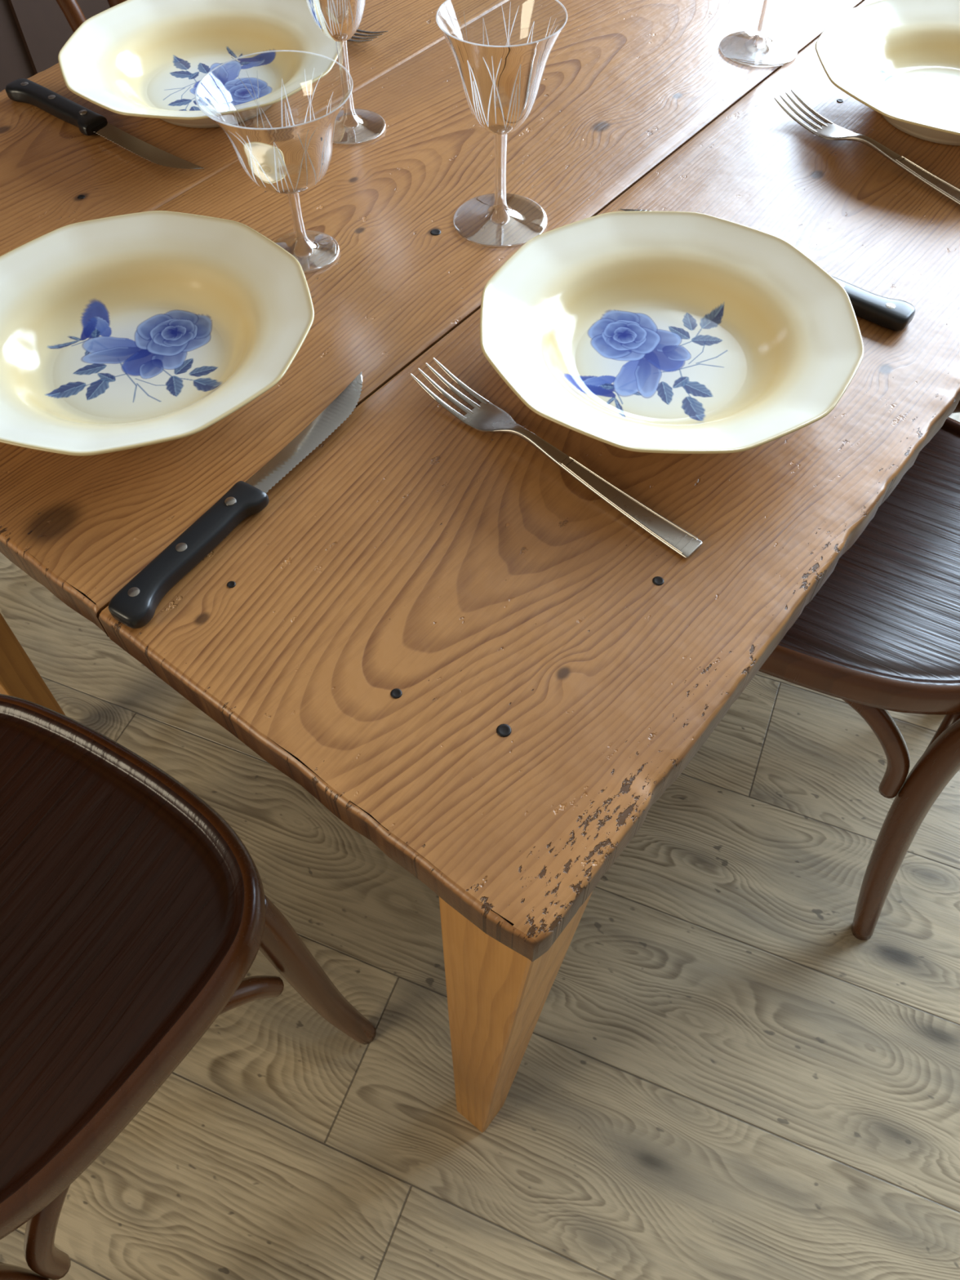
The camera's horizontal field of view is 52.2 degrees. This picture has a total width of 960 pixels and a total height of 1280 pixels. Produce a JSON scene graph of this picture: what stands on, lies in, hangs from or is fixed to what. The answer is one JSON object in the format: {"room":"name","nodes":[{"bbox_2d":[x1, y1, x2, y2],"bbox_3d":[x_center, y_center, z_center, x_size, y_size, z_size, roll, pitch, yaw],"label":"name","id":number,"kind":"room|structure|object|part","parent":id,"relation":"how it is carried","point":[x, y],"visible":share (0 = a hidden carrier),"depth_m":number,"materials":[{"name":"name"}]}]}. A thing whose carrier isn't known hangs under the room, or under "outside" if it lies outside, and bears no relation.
{"room":"dining room","nodes":[
{"label":"dining room","id":0,"kind":"room"},
{"bbox_2d":[0,0,110,92],"bbox_3d":[-0.927,-1.689,1.029,0.132,2.650,3.500,33,62,21],"label":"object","id":1,"kind":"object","parent":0,"point":[33,33],"depth_m":1.84,"materials":[{"name":"brown wood"}]},
{"bbox_2d":[0,413,959,1279],"bbox_3d":[0.365,0.668,1.023,4.550,0.050,5.450,33,62,21],"label":"floor","id":2,"kind":"structure","parent":0,"point":[716,1078],"depth_m":1.12,"materials":[{"name":"brown wood"}]},
{"bbox_2d":[55,0,126,32],"bbox_3d":[-0.414,-0.500,1.257,0.536,0.916,0.449,33,62,21],"label":"dining chair","id":3,"kind":"object","parent":2,"relation":"on","point":[71,9],"visible":0.02,"depth_m":1.20,"materials":[{"name":"brown wood"}]},
{"bbox_3d":[-0.501,-0.677,1.381,0.250,0.915,0.123,-3,55,-2],"label":"leg","id":4,"kind":"part","parent":3,"relation":"part of","materials":[{"name":"brown wood"}]},
{"bbox_2d":[0,693,376,1279],"bbox_3d":[-0.442,0.282,0.716,0.449,0.916,0.536,26,59,17],"label":"dining chair","id":5,"kind":"object","parent":2,"relation":"on","point":[134,917],"visible":1,"depth_m":0.76,"materials":[{"name":"brown wood"}]},
{"bbox_3d":[-0.445,0.473,0.584,0.250,0.915,0.123,-15,56,-9],"label":"leg","id":6,"kind":"part","parent":5,"relation":"part of","materials":[{"name":"brown wood"}]},
{"bbox_3d":[-0.408,0.243,0.757,0.406,0.038,0.406,26,59,17],"label":"seat","id":7,"kind":"part","parent":5,"relation":"part of","materials":[{"name":"brown wood"}]},
{"bbox_3d":[-0.163,0.334,0.968,0.080,0.436,0.035,-4,55,-2],"label":"leg","id":8,"kind":"part","parent":5,"relation":"part of","materials":[{"name":"brown wood"}]},
{"bbox_2d":[0,0,959,1132],"bbox_3d":[0.297,-0.493,1.341,0.864,0.751,1.950,33,62,21],"label":"dining table","id":9,"kind":"object","parent":2,"relation":"on","point":[477,664],"visible":0.7,"depth_m":0.62,"materials":[{"name":"brown wood"}]},
{"bbox_3d":[-0.591,-0.077,1.080,0.077,0.723,0.064,33,62,21],"label":"leg","id":10,"kind":"part","parent":9,"relation":"part of","materials":[{"name":"brown wood"}]},
{"bbox_2d":[4,78,204,169],"bbox_3d":[-0.331,-0.445,0.851,0.240,0.013,0.024,32,62,21],"label":"steak knife","id":11,"kind":"object","parent":9,"relation":"on","point":[89,122],"visible":1,"depth_m":0.85,"materials":[{"name":"black plastic"}]},
{"bbox_2d":[0,210,314,456],"bbox_3d":[-0.234,-0.200,0.662,0.249,0.042,0.249,-1,55,0],"label":"plate","id":12,"kind":"object","parent":9,"relation":"on","point":[122,332],"visible":1,"depth_m":0.68,"materials":[{"name":"white ceramic"}]},
{"bbox_2d":[57,0,337,128],"bbox_3d":[-0.243,-0.511,0.878,0.249,0.042,0.249,-6,55,-3],"label":"plate","id":13,"kind":"object","parent":9,"relation":"on","point":[134,58],"visible":0.97,"depth_m":0.89,"materials":[{"name":"white ceramic"}]},
{"bbox_2d":[108,371,362,628],"bbox_3d":[-0.137,-0.095,0.606,0.024,0.013,0.240,28,60,18],"label":"steak knife","id":14,"kind":"object","parent":9,"relation":"on","point":[135,605],"visible":1,"depth_m":0.58,"materials":[{"name":"black plastic"}]},
{"bbox_2d":[195,49,352,274],"bbox_3d":[-0.137,-0.333,0.704,0.105,0.124,0.105,22,59,15],"label":"wine glass","id":15,"kind":"object","parent":9,"relation":"on","point":[260,153],"visible":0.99,"depth_m":0.67,"materials":[{"name":"clear glass"}]},
{"bbox_2d":[306,0,385,146],"bbox_3d":[-0.114,-0.489,0.802,0.074,0.140,0.074,28,60,18],"label":"wine glass","id":16,"kind":"object","parent":9,"relation":"on","point":[353,126],"visible":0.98,"depth_m":0.82,"materials":[{"name":"clear glass"}]},
{"bbox_2d":[337,21,387,42],"bbox_3d":[-0.183,-0.626,0.973,0.226,0.014,0.026,33,62,21],"label":"fork","id":17,"kind":"object","parent":9,"relation":"on","point":[372,35],"visible":0.34,"depth_m":0.94,"materials":[{"name":"silver metal"}]},
{"bbox_2d":[435,0,567,248],"bbox_3d":[0.015,-0.375,0.715,0.088,0.150,0.088,-19,57,-12],"label":"wine glass","id":18,"kind":"object","parent":9,"relation":"on","point":[500,219],"visible":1,"depth_m":0.69,"materials":[{"name":"clear glass"}]},
{"bbox_3d":[0.019,0.319,0.799,0.077,0.723,0.064,33,62,21],"label":"leg","id":19,"kind":"part","parent":9,"relation":"part of","materials":[{"name":"brown wood"}]},
{"bbox_2d":[410,357,702,559],"bbox_3d":[0.044,-0.118,0.619,0.226,0.014,0.026,37,63,23],"label":"fork","id":20,"kind":"object","parent":9,"relation":"on","point":[486,416],"visible":1,"depth_m":0.61,"materials":[{"name":"silver metal"}]},
{"bbox_2d":[480,210,864,453],"bbox_3d":[0.123,-0.198,0.657,0.249,0.042,0.249,13,57,10],"label":"plate","id":21,"kind":"object","parent":9,"relation":"on","point":[647,331],"visible":1,"depth_m":0.67,"materials":[{"name":"white ceramic"}]},
{"bbox_2d":[719,0,797,68],"bbox_3d":[0.264,-0.604,0.871,0.088,0.150,0.088,0,55,0],"label":"wine glass","id":22,"kind":"object","parent":9,"relation":"on","point":[760,48],"visible":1,"depth_m":0.92,"materials":[{"name":"clear glass"}]},
{"bbox_2d":[617,208,915,331],"bbox_3d":[0.210,-0.286,0.735,0.240,0.013,0.024,33,62,21],"label":"steak knife","id":23,"kind":"object","parent":9,"relation":"on","point":[893,314],"visible":0.37,"depth_m":0.69,"materials":[{"name":"black plastic"}]},
{"bbox_2d":[773,89,959,205],"bbox_3d":[0.336,-0.403,0.813,0.026,0.014,0.226,-34,61,-21],"label":"fork","id":24,"kind":"object","parent":9,"relation":"on","point":[830,131],"visible":1,"depth_m":0.82,"materials":[{"name":"silver metal"}]},
{"bbox_2d":[814,0,959,145],"bbox_3d":[0.413,-0.481,0.849,0.249,0.042,0.249,11,56,8],"label":"plate","id":25,"kind":"object","parent":9,"relation":"on","point":[899,59],"visible":1,"depth_m":0.88,"materials":[{"name":"white ceramic"}]},
{"bbox_2d":[758,417,959,940],"bbox_3d":[0.441,-0.089,0.963,0.536,0.916,0.449,26,59,17],"label":"dining chair","id":26,"kind":"object","parent":2,"relation":"on","point":[881,634],"visible":0.33,"depth_m":0.93,"materials":[{"name":"brown wood"}]},
{"bbox_3d":[0.386,-0.109,0.992,0.406,0.038,0.406,26,59,17],"label":"seat","id":27,"kind":"part","parent":26,"relation":"part of","materials":[{"name":"brown wood"}]},
{"bbox_3d":[0.558,0.075,0.847,0.250,0.915,0.123,-10,56,-6],"label":"leg","id":28,"kind":"part","parent":26,"relation":"part of","materials":[{"name":"brown wood"}]},
{"bbox_2d":[952,400,959,413],"bbox_3d":[0.762,-0.369,1.153,0.536,0.916,0.449,32,61,21],"label":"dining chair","id":29,"kind":"object","parent":2,"relation":"on","point":[957,410],"visible":0.02,"depth_m":1.16,"materials":[{"name":"brown wood"}]}
]}

